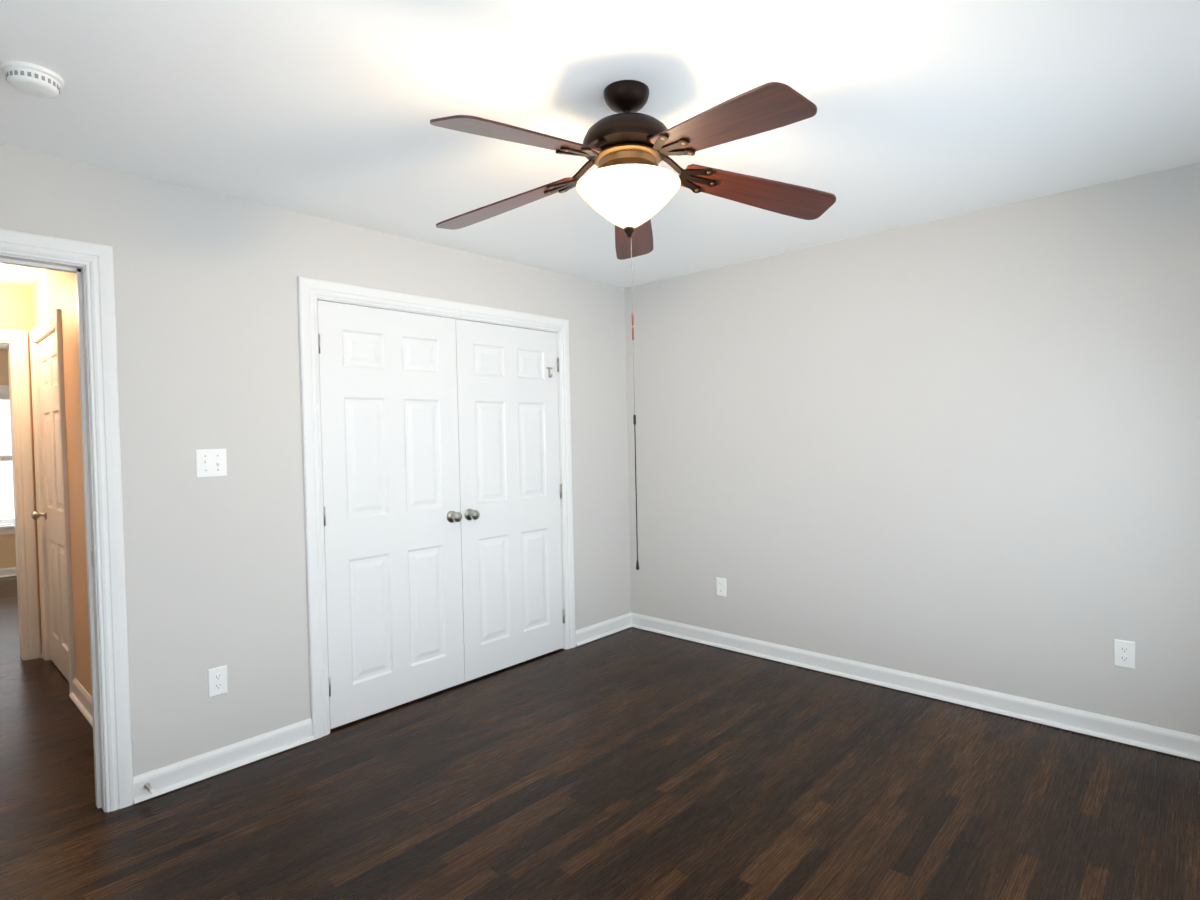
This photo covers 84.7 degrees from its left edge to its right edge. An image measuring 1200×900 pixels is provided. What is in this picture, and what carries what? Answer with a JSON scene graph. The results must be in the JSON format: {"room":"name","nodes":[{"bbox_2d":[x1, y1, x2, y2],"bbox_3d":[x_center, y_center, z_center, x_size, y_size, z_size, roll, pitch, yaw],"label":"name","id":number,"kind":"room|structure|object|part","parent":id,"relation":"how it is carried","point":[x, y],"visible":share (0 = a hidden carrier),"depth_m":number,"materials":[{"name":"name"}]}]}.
{"room":"empty bedroom","nodes":[
{"label":"empty bedroom","id":0,"kind":"room"},
{"bbox_2d":[0,349,15,568],"bbox_3d":[-6.640,0.152,6.859,0.120,2.440,2.130,0,2,43],"label":"wall","id":1,"kind":"structure","parent":0,"point":[7,551],"depth_m":7.05,"materials":[{"name":"beige paint"}]},
{"bbox_2d":[0,385,14,534],"bbox_3d":[-6.659,0.117,6.808,0.169,1.597,1.430,0,2,43],"label":"window","id":2,"kind":"structure","parent":1,"relation":"in","point":[7,523],"depth_m":7.14,"materials":[{"name":"white"}]},
{"bbox_2d":[0,567,16,577],"bbox_3d":[-6.552,1.323,6.841,0.032,0.098,2.150,0,2,43],"label":"baseboard","id":3,"kind":"structure","parent":1,"relation":"attached to","point":[8,572],"depth_m":7.06,"materials":[{"name":"white wood"}]},
{"bbox_2d":[0,283,41,653],"bbox_3d":[-4.158,0.167,3.944,0.120,2.440,1.200,0,2,43],"label":"wall","id":4,"kind":"structure","parent":0,"point":[15,308],"depth_m":4.28,"materials":[{"name":"beige paint"}]},
{"bbox_2d":[0,309,74,692],"bbox_3d":[-3.673,0.309,3.711,1.150,2.145,1.135,0,2,43],"label":"door frame","id":5,"kind":"structure","parent":4,"relation":"attached to","point":[17,340],"depth_m":4.27,"materials":[{"name":"white wood"}]},
{"bbox_2d":[31,269,91,696],"bbox_3d":[-2.983,0.146,3.759,3.100,2.440,0.120,0,2,43],"label":"wall","id":6,"kind":"structure","parent":0,"point":[52,291],"depth_m":3.52,"materials":[{"name":"beige paint"}]},
{"bbox_2d":[37,332,68,680],"bbox_3d":[-3.295,0.335,4.004,0.804,2.040,0.035,0,2,43],"label":"hall door","id":7,"kind":"structure","parent":6,"relation":"in","point":[52,485],"depth_m":4.02,"materials":[{"name":"white wood"}]},
{"bbox_2d":[31,509,46,519],"bbox_3d":[-3.581,0.414,4.198,0.066,0.066,0.071,0,2,43],"label":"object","id":8,"kind":"structure","parent":7,"relation":"attached to","point":[35,515],"depth_m":4.18,"materials":[{"name":"metal"}]},
{"bbox_2d":[69,678,92,728],"bbox_3d":[-2.440,1.319,3.204,1.350,0.098,0.032,0,2,43],"label":"baseboard","id":9,"kind":"structure","parent":6,"relation":"attached to","point":[80,697],"depth_m":3.47,"materials":[{"name":"white wood"}]},
{"bbox_2d":[0,144,630,776],"bbox_3d":[-1.247,0.121,3.268,0.120,2.440,4.390,0,2,43],"label":"wall","id":10,"kind":"structure","parent":0,"point":[206,320],"depth_m":2.82,"materials":[{"name":"grey paint"}]},
{"bbox_2d":[0,228,133,812],"bbox_3d":[-2.211,0.313,2.205,0.142,2.145,0.990,0,2,43],"label":"door frame","id":11,"kind":"structure","parent":10,"relation":"attached to","point":[96,260],"depth_m":2.49,"materials":[{"name":"white wood"}]},
{"bbox_2d":[195,449,226,477],"bbox_3d":[-1.623,0.054,2.755,0.021,0.117,0.116,0,2,43],"label":"light switch","id":12,"kind":"object","parent":10,"relation":"attached to","point":[211,462],"visible":1,"depth_m":2.76,"materials":[{"name":"white plastic"}]},
{"bbox_2d":[208,665,227,697],"bbox_3d":[-1.612,0.976,2.777,0.008,0.117,0.072,0,2,43],"label":"electrical outlet","id":13,"kind":"object","parent":10,"relation":"attached to","point":[217,681],"visible":1,"depth_m":2.77,"materials":[{"name":"white plastic"}]},
{"bbox_2d":[133,718,313,804],"bbox_3d":[-1.571,1.310,2.803,0.032,0.098,0.695,0,2,43],"label":"baseboard","id":14,"kind":"structure","parent":10,"relation":"attached to","point":[167,779],"depth_m":2.77,"materials":[{"name":"white wood"}]},
{"bbox_2d":[144,783,153,793],"bbox_3d":[-1.748,1.316,2.556,0.079,0.021,0.022,0,2,43],"label":"door stop","id":15,"kind":"object","parent":14,"relation":"attached to","point":[147,786],"visible":1,"depth_m":2.56,"materials":[{"name":"grey metal"}]},
{"bbox_2d":[318,334,330,696],"bbox_3d":[-1.316,0.314,3.124,0.040,1.718,0.013,0,2,43],"label":"left closet door hinge","id":16,"kind":"object","parent":10,"relation":"attached to","point":[324,515],"visible":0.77,"depth_m":3.11,"materials":[{"name":"grey metal"}]},
{"bbox_2d":[317,300,464,728],"bbox_3d":[-1.059,0.302,3.416,0.035,2.040,0.774,0,2,43],"label":"closet door","id":17,"kind":"structure","parent":10,"relation":"in","point":[390,474],"depth_m":3.37,"materials":[{"name":"white wood"}]},
{"bbox_2d":[447,511,461,522],"bbox_3d":[-0.795,0.369,3.624,0.071,0.066,0.066,0,2,43],"label":"door knob","id":18,"kind":"object","parent":17,"relation":"attached to","point":[453,516],"depth_m":3.61,"materials":[{"name":"grey metal"}]},
{"bbox_2d":[297,276,575,739],"bbox_3d":[-0.824,0.284,3.727,0.120,2.075,1.598,0,2,43],"label":"door frame","id":19,"kind":"structure","parent":10,"relation":"attached to","point":[558,406],"depth_m":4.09,"materials":[{"name":"white wood"}]},
{"bbox_2d":[455,319,563,681],"bbox_3d":[-0.533,0.278,3.987,0.035,2.040,0.774,0,2,43],"label":"closet door","id":20,"kind":"structure","parent":10,"relation":"in","point":[508,438],"depth_m":3.95,"materials":[{"name":"white wood"}]},
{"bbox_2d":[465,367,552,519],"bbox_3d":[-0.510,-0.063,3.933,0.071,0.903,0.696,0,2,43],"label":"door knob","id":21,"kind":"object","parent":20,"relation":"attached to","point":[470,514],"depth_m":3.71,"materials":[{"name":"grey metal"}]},
{"bbox_3d":[-0.715,0.365,3.711,0.071,0.066,0.066,0,2,43],"label":"knob","id":22,"kind":"part","parent":21,"relation":"part of","materials":[{"name":"grey metal"}]},
{"bbox_2d":[557,358,564,622],"bbox_3d":[-0.264,0.266,4.268,0.040,1.718,0.013,0,2,43],"label":"right closet door hinge","id":23,"kind":"object","parent":10,"relation":"attached to","point":[560,486],"visible":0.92,"depth_m":4.25,"materials":[{"name":"grey metal"}]},
{"bbox_2d":[576,613,631,646],"bbox_3d":[0.040,1.237,4.553,0.032,0.098,0.587,0,2,43],"label":"baseboard","id":24,"kind":"structure","parent":10,"relation":"attached to","point":[595,632],"depth_m":4.53,"materials":[{"name":"white wood"}]},
{"bbox_2d":[0,576,1199,899],"bbox_3d":[-2.225,1.391,4.221,10.190,0.100,4.390,0,2,43],"label":"floor","id":25,"kind":"structure","parent":0,"point":[632,764],"depth_m":2.49,"materials":[{"name":"brown wood"}]},
{"bbox_2d":[0,0,1199,349],"bbox_3d":[-2.278,-1.148,4.164,10.190,0.100,4.390,0,2,43],"label":"ceiling","id":26,"kind":"structure","parent":0,"point":[930,110],"depth_m":2.08,"materials":[{"name":"white paint"}]},
{"bbox_2d":[0,61,63,97],"bbox_3d":[-1.601,-1.037,1.859,0.136,0.046,0.136,0,2,43],"label":"smoke detector","id":27,"kind":"object","parent":26,"relation":"attached to","point":[32,79],"visible":1,"depth_m":1.83,"materials":[{"name":"white plastic"}]},
{"bbox_2d":[430,80,835,569],"bbox_3d":[0.068,-0.361,2.000,1.328,1.473,1.279,0,2,43],"label":"fan","id":28,"kind":"object","parent":26,"relation":"hanging from","point":[628,187],"visible":1,"depth_m":1.94,"materials":[{"name":"brown wood"}]},
{"bbox_3d":[-0.310,-0.817,2.194,0.512,0.006,0.152,-10,10,23],"label":"blade","id":29,"kind":"part","parent":28,"relation":"part of","materials":[{"name":"brown wood"}]},
{"label":"blade","id":30,"kind":"part","parent":28,"relation":"part of","materials":[{"name":"brown wood"}]},
{"bbox_3d":[0.088,-0.751,2.028,0.322,0.134,0.322,0,2,43],"label":"lamp shade","id":31,"kind":"part","parent":28,"relation":"part of","materials":[{"name":"white glass"}]},
{"bbox_3d":[0.123,-0.832,2.456,0.152,0.006,0.512,-13,-9,3],"label":"blade","id":32,"kind":"part","parent":28,"relation":"part of","materials":[{"name":"brown wood"}]},
{"bbox_3d":[0.107,-0.141,2.042,0.013,1.028,0.017,0,2,43],"label":"cord","id":33,"kind":"part","parent":28,"relation":"part of","materials":[{"name":"silver metal"}]},
{"bbox_3d":[0.310,-0.818,1.658,0.152,0.006,0.512,12,3,-33],"label":"blade","id":34,"kind":"part","parent":28,"relation":"part of","materials":[{"name":"brown wood"}]},
{"bbox_3d":[0.506,-0.832,2.125,0.512,0.006,0.152,8,-13,-13],"label":"blade","id":35,"kind":"part","parent":28,"relation":"part of","materials":[{"name":"brown wood"}]},
{"bbox_2d":[625,162,1199,735],"bbox_3d":[1.276,0.055,3.846,4.530,2.440,0.120,0,2,43],"label":"wall","id":36,"kind":"structure","parent":0,"point":[963,448],"depth_m":3.31,"materials":[{"name":"grey paint"}]},
{"bbox_2d":[716,577,725,596],"bbox_3d":[0.782,0.885,4.249,0.072,0.117,0.008,0,2,43],"label":"electrical outlet","id":37,"kind":"object","parent":36,"relation":"attached to","point":[721,586],"visible":1,"depth_m":4.25,"materials":[{"name":"white plastic"}]},
{"bbox_2d":[631,612,1199,761],"bbox_3d":[1.521,1.228,3.566,3.550,0.098,0.032,0,2,43],"label":"baseboard","id":38,"kind":"structure","parent":36,"relation":"attached to","point":[1178,744],"depth_m":3.32,"materials":[{"name":"white wood"}]},
{"bbox_2d":[1114,639,1134,668],"bbox_3d":[2.284,0.889,2.867,0.072,0.117,0.008,0,2,43],"label":"electrical outlet","id":39,"kind":"object","parent":36,"relation":"attached to","point":[1124,653],"visible":1,"depth_m":2.86,"materials":[{"name":"white plastic"}]}
]}

